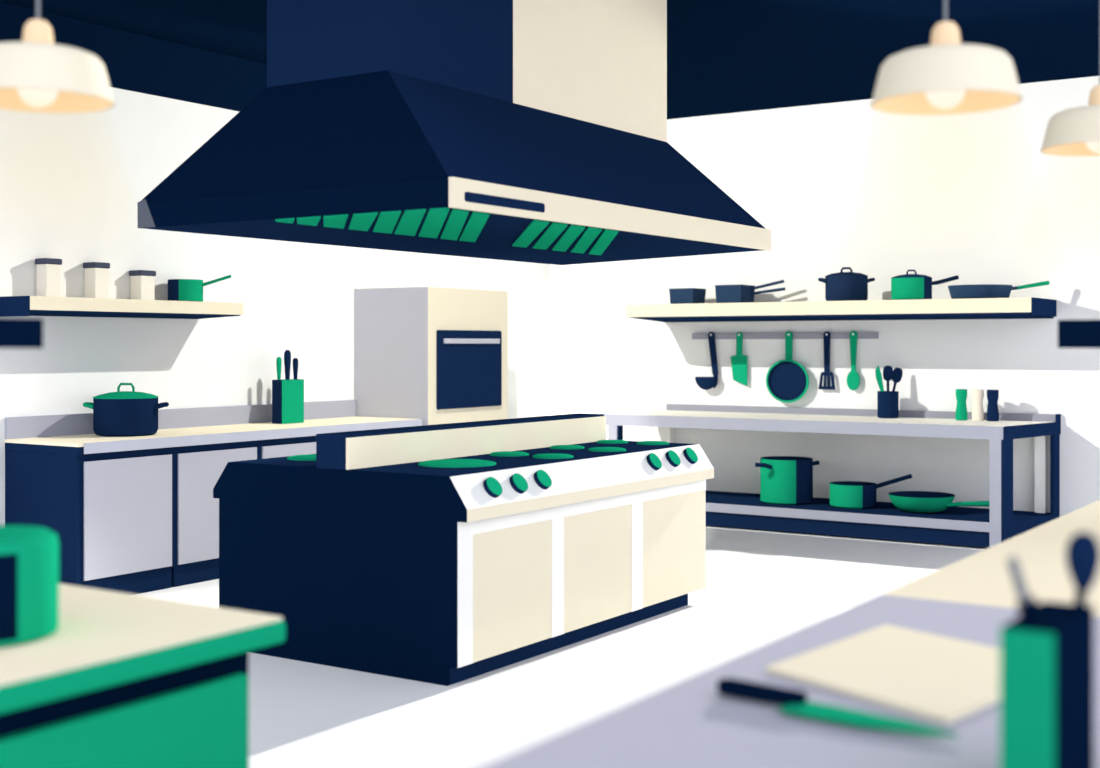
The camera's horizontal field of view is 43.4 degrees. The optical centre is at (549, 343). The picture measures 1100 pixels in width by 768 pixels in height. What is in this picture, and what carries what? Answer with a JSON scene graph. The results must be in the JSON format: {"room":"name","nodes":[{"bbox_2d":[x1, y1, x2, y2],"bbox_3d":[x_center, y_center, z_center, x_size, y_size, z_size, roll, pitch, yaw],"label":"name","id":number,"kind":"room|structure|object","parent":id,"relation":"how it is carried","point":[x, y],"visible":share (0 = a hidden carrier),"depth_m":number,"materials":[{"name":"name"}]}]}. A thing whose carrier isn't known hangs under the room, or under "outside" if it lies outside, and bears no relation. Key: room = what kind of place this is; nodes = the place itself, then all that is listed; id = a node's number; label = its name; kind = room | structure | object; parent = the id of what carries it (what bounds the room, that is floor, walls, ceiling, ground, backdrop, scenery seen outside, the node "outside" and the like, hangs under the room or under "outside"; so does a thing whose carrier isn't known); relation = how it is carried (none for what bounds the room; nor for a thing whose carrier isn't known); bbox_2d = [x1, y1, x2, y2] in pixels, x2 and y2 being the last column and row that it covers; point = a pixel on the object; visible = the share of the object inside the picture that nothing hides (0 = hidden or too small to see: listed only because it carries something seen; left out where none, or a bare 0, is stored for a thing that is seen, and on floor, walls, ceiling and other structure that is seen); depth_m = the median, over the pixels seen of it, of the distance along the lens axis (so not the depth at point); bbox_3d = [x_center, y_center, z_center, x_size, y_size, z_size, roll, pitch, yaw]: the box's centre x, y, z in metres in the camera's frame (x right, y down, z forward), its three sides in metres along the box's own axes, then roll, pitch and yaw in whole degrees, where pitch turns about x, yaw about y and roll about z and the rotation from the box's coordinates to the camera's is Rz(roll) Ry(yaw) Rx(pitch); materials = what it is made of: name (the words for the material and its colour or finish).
{"room":"commercial kitchen","nodes":[
{"label":"commercial kitchen","id":0,"kind":"room"},
{"bbox_2d":[0,87,549,524],"bbox_3d":[-2.933,-0.268,8.965,0.200,3.535,10.750,0,0,33],"label":"wall","id":1,"kind":"structure","parent":0,"point":[72,185],"depth_m":9.31,"materials":[{"name":"white paint"}]},
{"bbox_2d":[0,296,243,318],"bbox_3d":[-2.705,-0.218,8.754,0.407,0.117,1.682,0,0,33],"label":"wall shelf","id":2,"kind":"object","parent":1,"relation":"attached to","point":[10,306],"visible":1,"depth_m":8.50,"materials":[{"name":"beige laminate"}]},
{"bbox_2d":[35,258,61,296],"bbox_3d":[-3.068,-0.399,8.456,0.108,0.245,0.124,0,0,33],"label":"storage jar","id":3,"kind":"object","parent":2,"relation":"on","point":[48,270],"visible":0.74,"depth_m":8.42,"materials":[{"name":"beige ceramic"}]},
{"bbox_2d":[83,262,109,297],"bbox_3d":[-2.874,-0.396,8.760,0.118,0.238,0.124,0,0,33],"label":"storage jar","id":4,"kind":"object","parent":2,"relation":"on","point":[96,274],"visible":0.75,"depth_m":8.72,"materials":[{"name":"beige ceramic"}]},
{"bbox_2d":[129,270,155,299],"bbox_3d":[-2.673,-0.379,9.066,0.119,0.204,0.132,0,0,33],"label":"storage jar","id":5,"kind":"object","parent":2,"relation":"on","point":[142,282],"visible":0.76,"depth_m":9.03,"materials":[{"name":"beige ceramic"}]},
{"bbox_2d":[168,275,230,301],"bbox_3d":[-2.345,-0.371,9.257,0.423,0.188,0.230,0,0,0],"label":"saucepan","id":6,"kind":"object","parent":2,"relation":"on","point":[178,289],"visible":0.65,"depth_m":9.16,"materials":[{"name":"green metal"}]},
{"bbox_2d":[0,2,266,111],"bbox_3d":[-2.894,-1.847,8.820,0.025,0.375,10.550,0,0,33],"label":"trim","id":7,"kind":"structure","parent":1,"relation":"attached to","point":[134,62],"depth_m":9.21,"materials":[{"name":"blue paint"}]},
{"bbox_2d":[0,0,1098,119],"bbox_3d":[0.847,-2.110,8.632,6.880,0.150,7.150,0,0,33],"label":"ceiling","id":8,"kind":"structure","parent":0,"point":[724,56],"depth_m":9.15,"materials":[{"name":"blue paint"}]},
{"bbox_2d":[0,0,113,112],"bbox_3d":[-1.185,-1.049,3.200,0.600,1.972,0.600,0,0,33],"label":"pendant lamp","id":9,"kind":"object","parent":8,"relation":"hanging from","point":[37,74],"visible":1,"depth_m":3.12,"materials":[{"name":"beige ceramic"}]},
{"bbox_2d":[137,0,770,264],"bbox_3d":[-0.157,-1.288,7.588,1.878,1.493,3.698,0,0,33],"label":"extractor hood","id":10,"kind":"object","parent":8,"relation":"hanging from","point":[532,131],"visible":1,"depth_m":6.41,"materials":[{"name":"blue metal"}]},
{"bbox_2d":[871,0,1022,114],"bbox_3d":[0.916,-1.046,3.200,0.600,1.977,0.600,0,0,33],"label":"pendant lamp","id":11,"kind":"object","parent":8,"relation":"hanging from","point":[947,76],"visible":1,"depth_m":3.10,"materials":[{"name":"beige ceramic"}]},
{"bbox_2d":[1041,0,1099,155],"bbox_3d":[1.635,-1.058,4.100,0.600,1.955,0.600,0,0,33],"label":"pendant lamp","id":12,"kind":"object","parent":8,"relation":"hanging from","point":[1075,131],"visible":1,"depth_m":4.04,"materials":[{"name":"beige ceramic"}]},
{"bbox_2d":[135,525,986,767],"bbox_3d":[0.540,1.575,3.985,11.480,0.150,15.250,0,0,33],"label":"floor","id":13,"kind":"structure","parent":0,"point":[763,587],"depth_m":6.29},
{"bbox_2d":[5,447,173,594],"bbox_3d":[-2.783,1.068,8.388,0.675,0.864,0.718,0,0,33],"label":"base cabinet","id":14,"kind":"object","parent":13,"relation":"on","point":[111,515],"visible":0.79,"depth_m":8.14,"materials":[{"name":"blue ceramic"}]},
{"bbox_2d":[5,400,421,454],"bbox_3d":[-2.117,0.537,9.390,0.688,0.195,3.124,0,0,33],"label":"countertop","id":15,"kind":"structure","parent":14,"relation":"on","point":[72,434],"depth_m":9.11,"materials":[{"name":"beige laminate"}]},
{"bbox_2d":[83,383,168,436],"bbox_3d":[-2.656,0.406,8.658,0.411,0.326,0.394,0,0,-44],"label":"stock pot","id":16,"kind":"object","parent":15,"relation":"on","point":[119,413],"visible":1,"depth_m":8.50,"materials":[{"name":"blue metal"}]},
{"bbox_2d":[272,379,303,423],"bbox_3d":[-1.886,0.413,9.953,0.098,0.313,0.224,0,0,33],"label":"knife block","id":17,"kind":"object","parent":15,"relation":"on","point":[287,395],"visible":1,"depth_m":9.89,"materials":[{"name":"green plastic"}]},
{"bbox_2d":[276,357,281,379],"bbox_3d":[-1.937,0.174,9.877,0.039,0.163,0.039,0,0,33],"label":"kitchen knife","id":18,"kind":"object","parent":17,"relation":"on","point":[278,360],"visible":1,"depth_m":9.86,"materials":[{"name":"green plastic"}]},
{"bbox_2d":[284,350,290,379],"bbox_3d":[-1.890,0.150,9.948,0.051,0.213,0.051,0,0,33],"label":"kitchen knife","id":19,"kind":"object","parent":17,"relation":"on","point":[287,354],"visible":1,"depth_m":9.93,"materials":[{"name":"blue plastic"}]},
{"bbox_2d":[293,358,297,378],"bbox_3d":[-1.845,0.179,10.016,0.042,0.155,0.042,0,0,33],"label":"kitchen knife","id":20,"kind":"object","parent":17,"relation":"on","point":[295,360],"visible":1,"depth_m":10.00,"materials":[{"name":"blue plastic"}]},
{"bbox_2d":[0,583,285,767],"bbox_3d":[-1.288,1.050,2.719,0.829,0.900,1.325,0,0,33],"label":"kitchen counter","id":21,"kind":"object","parent":13,"relation":"on","point":[123,680],"depth_m":2.79,"materials":[{"name":"beige laminate"}]},
{"bbox_2d":[0,318,42,347],"bbox_3d":[-1.391,0.272,2.907,0.280,0.656,0.550,0,0,33],"label":"shelf","id":22,"kind":"object","parent":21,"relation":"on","point":[14,332],"visible":1,"depth_m":3.01,"materials":[{"name":"blue paint"}]},
{"bbox_2d":[0,525,58,646],"bbox_3d":[-1.151,0.492,2.835,0.270,0.215,0.270,0,0,0],"label":"canister","id":23,"kind":"object","parent":21,"relation":"on","point":[29,555],"visible":1,"depth_m":2.77,"materials":[{"name":"green ceramic"}]},
{"bbox_2d":[171,441,258,586],"bbox_3d":[-2.388,1.068,8.988,0.675,0.864,0.716,0,0,33],"label":"base cabinet","id":24,"kind":"object","parent":13,"relation":"on","point":[197,469],"visible":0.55,"depth_m":8.66,"materials":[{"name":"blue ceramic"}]},
{"bbox_2d":[259,436,315,458],"bbox_3d":[-1.994,1.068,9.587,0.675,0.864,0.717,0,0,33],"label":"base cabinet","id":25,"kind":"object","parent":13,"relation":"on","point":[273,448],"visible":0.09,"depth_m":9.31,"materials":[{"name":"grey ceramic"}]},
{"bbox_2d":[354,287,507,425],"bbox_3d":[-0.927,0.533,11.116,0.778,1.934,1.054,0,0,33],"label":"oven tower","id":26,"kind":"object","parent":13,"relation":"on","point":[433,355],"visible":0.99,"depth_m":10.75,"materials":[{"name":"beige metal"}]},
{"bbox_2d":[213,413,713,685],"bbox_3d":[-0.363,0.961,7.421,1.575,1.078,2.374,0,0,33],"label":"range","id":27,"kind":"object","parent":13,"relation":"on","point":[451,553],"visible":0.99,"depth_m":6.55,"materials":[{"name":"blue paint"}]},
{"bbox_2d":[316,413,603,469],"bbox_3d":[-0.387,0.502,7.398,0.183,0.160,2.307,0,0,33],"label":"backsplash","id":28,"kind":"structure","parent":27,"relation":"on","point":[330,447],"depth_m":6.60,"materials":[{"name":"beige metal"}]},
{"bbox_2d":[234,441,694,476],"bbox_3d":[-0.357,0.588,7.429,1.367,0.014,2.353,0,0,33],"label":"cooktop","id":29,"kind":"object","parent":27,"relation":"in","point":[553,455],"depth_m":6.79,"materials":[{"name":"metal"}]},
{"bbox_2d":[481,500,1099,767],"bbox_3d":[1.565,1.050,3.520,1.058,0.900,5.200,0,0,33],"label":"countertop","id":30,"kind":"structure","parent":13,"relation":"on","point":[687,723],"depth_m":2.27,"materials":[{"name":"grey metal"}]},
{"bbox_2d":[717,678,957,736],"bbox_3d":[0.445,0.584,2.213,0.430,0.024,0.080,0,0,39],"label":"knife","id":31,"kind":"object","parent":30,"relation":"on","point":[795,702],"visible":1,"depth_m":2.23,"materials":[{"name":"blue paint"}]},
{"bbox_2d":[766,624,999,723],"bbox_3d":[0.667,0.595,2.545,0.429,0.010,0.597,0,0,42],"label":"chopping board","id":32,"kind":"object","parent":30,"relation":"on","point":[946,680],"visible":0.79,"depth_m":2.50,"materials":[{"name":"beige laminate"}]},
{"bbox_2d":[1000,601,1093,767],"bbox_3d":[0.668,0.482,1.851,0.068,0.235,0.222,0,0,33],"label":"utensil holder","id":33,"kind":"object","parent":30,"relation":"on","point":[1047,661],"visible":1,"depth_m":1.77,"materials":[{"name":"green ceramic"}]},
{"bbox_2d":[1006,557,1042,618],"bbox_3d":[0.636,0.329,1.851,0.049,0.087,0.028,0,0,0],"label":"sharpening steel","id":34,"kind":"object","parent":33,"relation":"on","point":[1027,606],"visible":0.96,"depth_m":1.84,"materials":[{"name":"blue paint"}]},
{"bbox_2d":[1066,532,1099,617],"bbox_3d":[0.714,0.309,1.851,0.046,0.114,0.021,0,0,0],"label":"spoon","id":35,"kind":"object","parent":33,"relation":"on","point":[1083,550],"visible":1,"depth_m":1.84,"materials":[{"name":"blue paint"}]},
{"bbox_2d":[1066,532,1099,591],"bbox_3d":[0.714,0.293,1.851,0.046,0.083,0.021,0,0,0],"label":"bowl","id":36,"kind":"object","parent":35,"relation":"on","point":[1083,550],"depth_m":1.84,"materials":[{"name":"blue ceramic"}]},
{"bbox_2d":[604,404,1060,547],"bbox_3d":[2.189,1.020,11.248,3.583,0.960,0.896,0,0,33],"label":"work table","id":37,"kind":"object","parent":13,"relation":"on","point":[962,526],"visible":0.72,"depth_m":10.66,"materials":[{"name":"grey metal"}]},
{"bbox_2d":[755,456,819,504],"bbox_3d":[1.937,1.119,11.363,0.557,0.360,0.426,0,0,0],"label":"stock pot","id":38,"kind":"object","parent":37,"relation":"on","point":[784,480],"visible":1,"depth_m":11.18,"materials":[{"name":"green metal"}]},
{"bbox_2d":[830,474,911,508],"bbox_3d":[2.567,1.168,11.049,0.656,0.261,0.366,0,0,0],"label":"saucepan","id":39,"kind":"object","parent":37,"relation":"on","point":[843,494],"visible":1,"depth_m":10.91,"materials":[{"name":"green metal"}]},
{"bbox_2d":[877,391,898,417],"bbox_3d":[2.744,0.491,11.220,0.168,0.215,0.168,0,0,0],"label":"utensil crock","id":40,"kind":"object","parent":37,"relation":"on","point":[887,402],"visible":0.99,"depth_m":11.15,"materials":[{"name":"blue ceramic"}]},
{"bbox_2d":[875,365,883,391],"bbox_3d":[2.689,0.380,11.190,0.110,0.416,0.024,0,0,0],"label":"spatula","id":41,"kind":"object","parent":40,"relation":"in","point":[877,371],"visible":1,"depth_m":11.18,"materials":[{"name":"green plastic"}]},
{"bbox_2d":[883,366,892,391],"bbox_3d":[2.744,0.380,11.220,0.082,0.410,0.022,0,0,0],"label":"spoon","id":42,"kind":"object","parent":40,"relation":"in","point":[887,370],"visible":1,"depth_m":11.21,"materials":[{"name":"blue plastic"}]},
{"bbox_2d":[883,366,892,380],"bbox_3d":[2.744,0.237,11.220,0.082,0.124,0.014,0,0,0],"label":"bowl","id":43,"kind":"object","parent":42,"relation":"on","point":[887,370],"depth_m":11.21,"materials":[{"name":"blue plastic"}]},
{"bbox_2d":[892,368,902,391],"bbox_3d":[2.804,0.389,11.244,0.130,0.396,0.022,0,0,0],"label":"spoon","id":44,"kind":"object","parent":40,"relation":"in","point":[897,372],"visible":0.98,"depth_m":11.24,"materials":[{"name":"blue plastic"}]},
{"bbox_2d":[892,368,902,382],"bbox_3d":[2.824,0.253,11.244,0.088,0.125,0.014,0,0,0],"label":"bowl","id":45,"kind":"object","parent":44,"relation":"on","point":[897,372],"depth_m":11.24,"materials":[{"name":"blue plastic"}]},
{"bbox_2d":[888,491,989,512],"bbox_3d":[3.009,1.234,10.742,0.747,0.130,0.504,0,0,0],"label":"frying pan","id":46,"kind":"object","parent":37,"relation":"on","point":[910,501],"visible":1,"depth_m":10.60,"materials":[{"name":"green metal"}]},
{"bbox_2d":[955,389,967,419],"bbox_3d":[3.237,0.477,10.871,0.092,0.243,0.092,0,0,0],"label":"pepper mill","id":47,"kind":"object","parent":37,"relation":"on","point":[961,413],"visible":1,"depth_m":10.84,"materials":[{"name":"green ceramic"}]},
{"bbox_2d":[972,389,983,420],"bbox_3d":[3.345,0.477,10.800,0.092,0.243,0.092,0,0,0],"label":"pepper mill","id":48,"kind":"object","parent":37,"relation":"on","point":[977,394],"visible":1,"depth_m":10.77,"materials":[{"name":"beige wood"}]},
{"bbox_2d":[987,390,998,420],"bbox_3d":[3.440,0.477,10.738,0.092,0.243,0.092,0,0,0],"label":"pepper mill","id":49,"kind":"object","parent":37,"relation":"on","point":[992,395],"visible":1,"depth_m":10.70,"materials":[{"name":"blue ceramic"}]},
{"bbox_2d":[550,76,1099,516],"bbox_3d":[3.718,-0.268,10.902,8.780,3.535,0.200,0,0,33],"label":"wall","id":50,"kind":"structure","parent":0,"point":[975,197],"depth_m":11.46,"materials":[{"name":"white paint"}]},
{"bbox_2d":[692,333,878,338],"bbox_3d":[1.997,-0.069,11.901,1.723,0.052,0.025,0,0,33],"label":"utensil rail","id":51,"kind":"object","parent":50,"relation":"attached to","point":[694,335],"visible":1,"depth_m":11.89,"materials":[{"name":"metal"}]},
{"bbox_2d":[695,332,717,389],"bbox_3d":[1.380,0.149,12.223,0.207,0.514,0.118,0,0,24],"label":"ladle","id":52,"kind":"object","parent":51,"relation":"hanging from","point":[706,383],"visible":1,"depth_m":12.21,"materials":[{"name":"blue metal"}]},
{"bbox_2d":[695,377,716,389],"bbox_3d":[1.380,0.348,12.223,0.210,0.115,0.116,0,0,33],"label":"bowl","id":53,"kind":"object","parent":52,"relation":"on","point":[706,383],"depth_m":12.18,"materials":[{"name":"blue ceramic"}]},
{"bbox_2d":[731,332,747,385],"bbox_3d":[1.654,0.130,12.096,0.158,0.472,0.018,0,0,33],"label":"spatula","id":54,"kind":"object","parent":51,"relation":"hanging from","point":[739,362],"visible":1,"depth_m":12.08,"materials":[{"name":"green plastic"}]},
{"bbox_2d":[766,331,808,402],"bbox_3d":[2.038,0.195,11.825,0.392,0.612,0.048,0,0,33],"label":"frying pan","id":55,"kind":"object","parent":51,"relation":"hanging from","point":[787,380],"visible":1,"depth_m":11.83,"materials":[{"name":"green metal"}]},
{"bbox_2d":[818,331,835,389],"bbox_3d":[2.334,0.139,11.648,0.149,0.489,0.018,0,0,33],"label":"slotted turner","id":56,"kind":"object","parent":51,"relation":"hanging from","point":[826,372],"visible":1,"depth_m":11.64,"materials":[{"name":"blue plastic"}]},
{"bbox_2d":[847,331,859,390],"bbox_3d":[2.529,0.139,11.520,0.114,0.499,0.018,0,0,33],"label":"serving spoon","id":57,"kind":"object","parent":51,"relation":"hanging from","point":[853,379],"visible":1,"depth_m":11.51,"materials":[{"name":"green plastic"}]},
{"bbox_2d":[847,370,859,390],"bbox_3d":[2.528,0.303,11.518,0.114,0.170,0.014,0,0,33],"label":"bowl","id":58,"kind":"object","parent":57,"relation":"on","point":[853,379],"depth_m":11.51,"materials":[{"name":"green plastic"}]},
{"bbox_2d":[626,297,1056,321],"bbox_3d":[2.281,-0.269,11.308,3.432,0.143,0.697,0,0,33],"label":"wall shelf","id":59,"kind":"object","parent":50,"relation":"attached to","point":[1027,307],"visible":1,"depth_m":10.91,"materials":[{"name":"beige laminate"}]},
{"bbox_2d":[669,288,705,303],"bbox_3d":[1.202,-0.411,12.072,0.234,0.142,0.246,0,0,33],"label":"tin","id":60,"kind":"object","parent":59,"relation":"on","point":[677,295],"visible":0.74,"depth_m":11.98,"materials":[{"name":"blue metal"}]},
{"bbox_2d":[715,280,784,302],"bbox_3d":[1.707,-0.442,11.757,0.535,0.204,0.277,0,0,33],"label":"saucepan","id":61,"kind":"object","parent":59,"relation":"on","point":[724,293],"visible":0.92,"depth_m":11.74,"materials":[{"name":"blue metal"}]},
{"bbox_2d":[818,267,874,300],"bbox_3d":[2.390,-0.480,11.142,0.357,0.280,0.338,0,0,-43],"label":"stock pot","id":62,"kind":"object","parent":59,"relation":"on","point":[841,286],"visible":0.92,"depth_m":11.01,"materials":[{"name":"blue metal"}]},
{"bbox_2d":[891,270,958,299],"bbox_3d":[2.944,-0.462,10.847,0.525,0.244,0.312,0,0,0],"label":"saucepan","id":63,"kind":"object","parent":59,"relation":"on","point":[907,286],"visible":0.9,"depth_m":10.72,"materials":[{"name":"green metal"}]},
{"bbox_2d":[948,281,1049,298],"bbox_3d":[3.429,-0.412,10.553,0.765,0.144,0.474,0,0,0],"label":"frying pan","id":64,"kind":"object","parent":59,"relation":"on","point":[979,290],"visible":0.84,"depth_m":10.38,"materials":[{"name":"blue metal"}]},
{"bbox_2d":[1058,320,1099,347],"bbox_3d":[1.755,0.266,4.120,0.300,0.668,0.700,0,0,33],"label":"shelf","id":65,"kind":"object","parent":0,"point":[1071,333],"visible":1,"depth_m":3.88,"materials":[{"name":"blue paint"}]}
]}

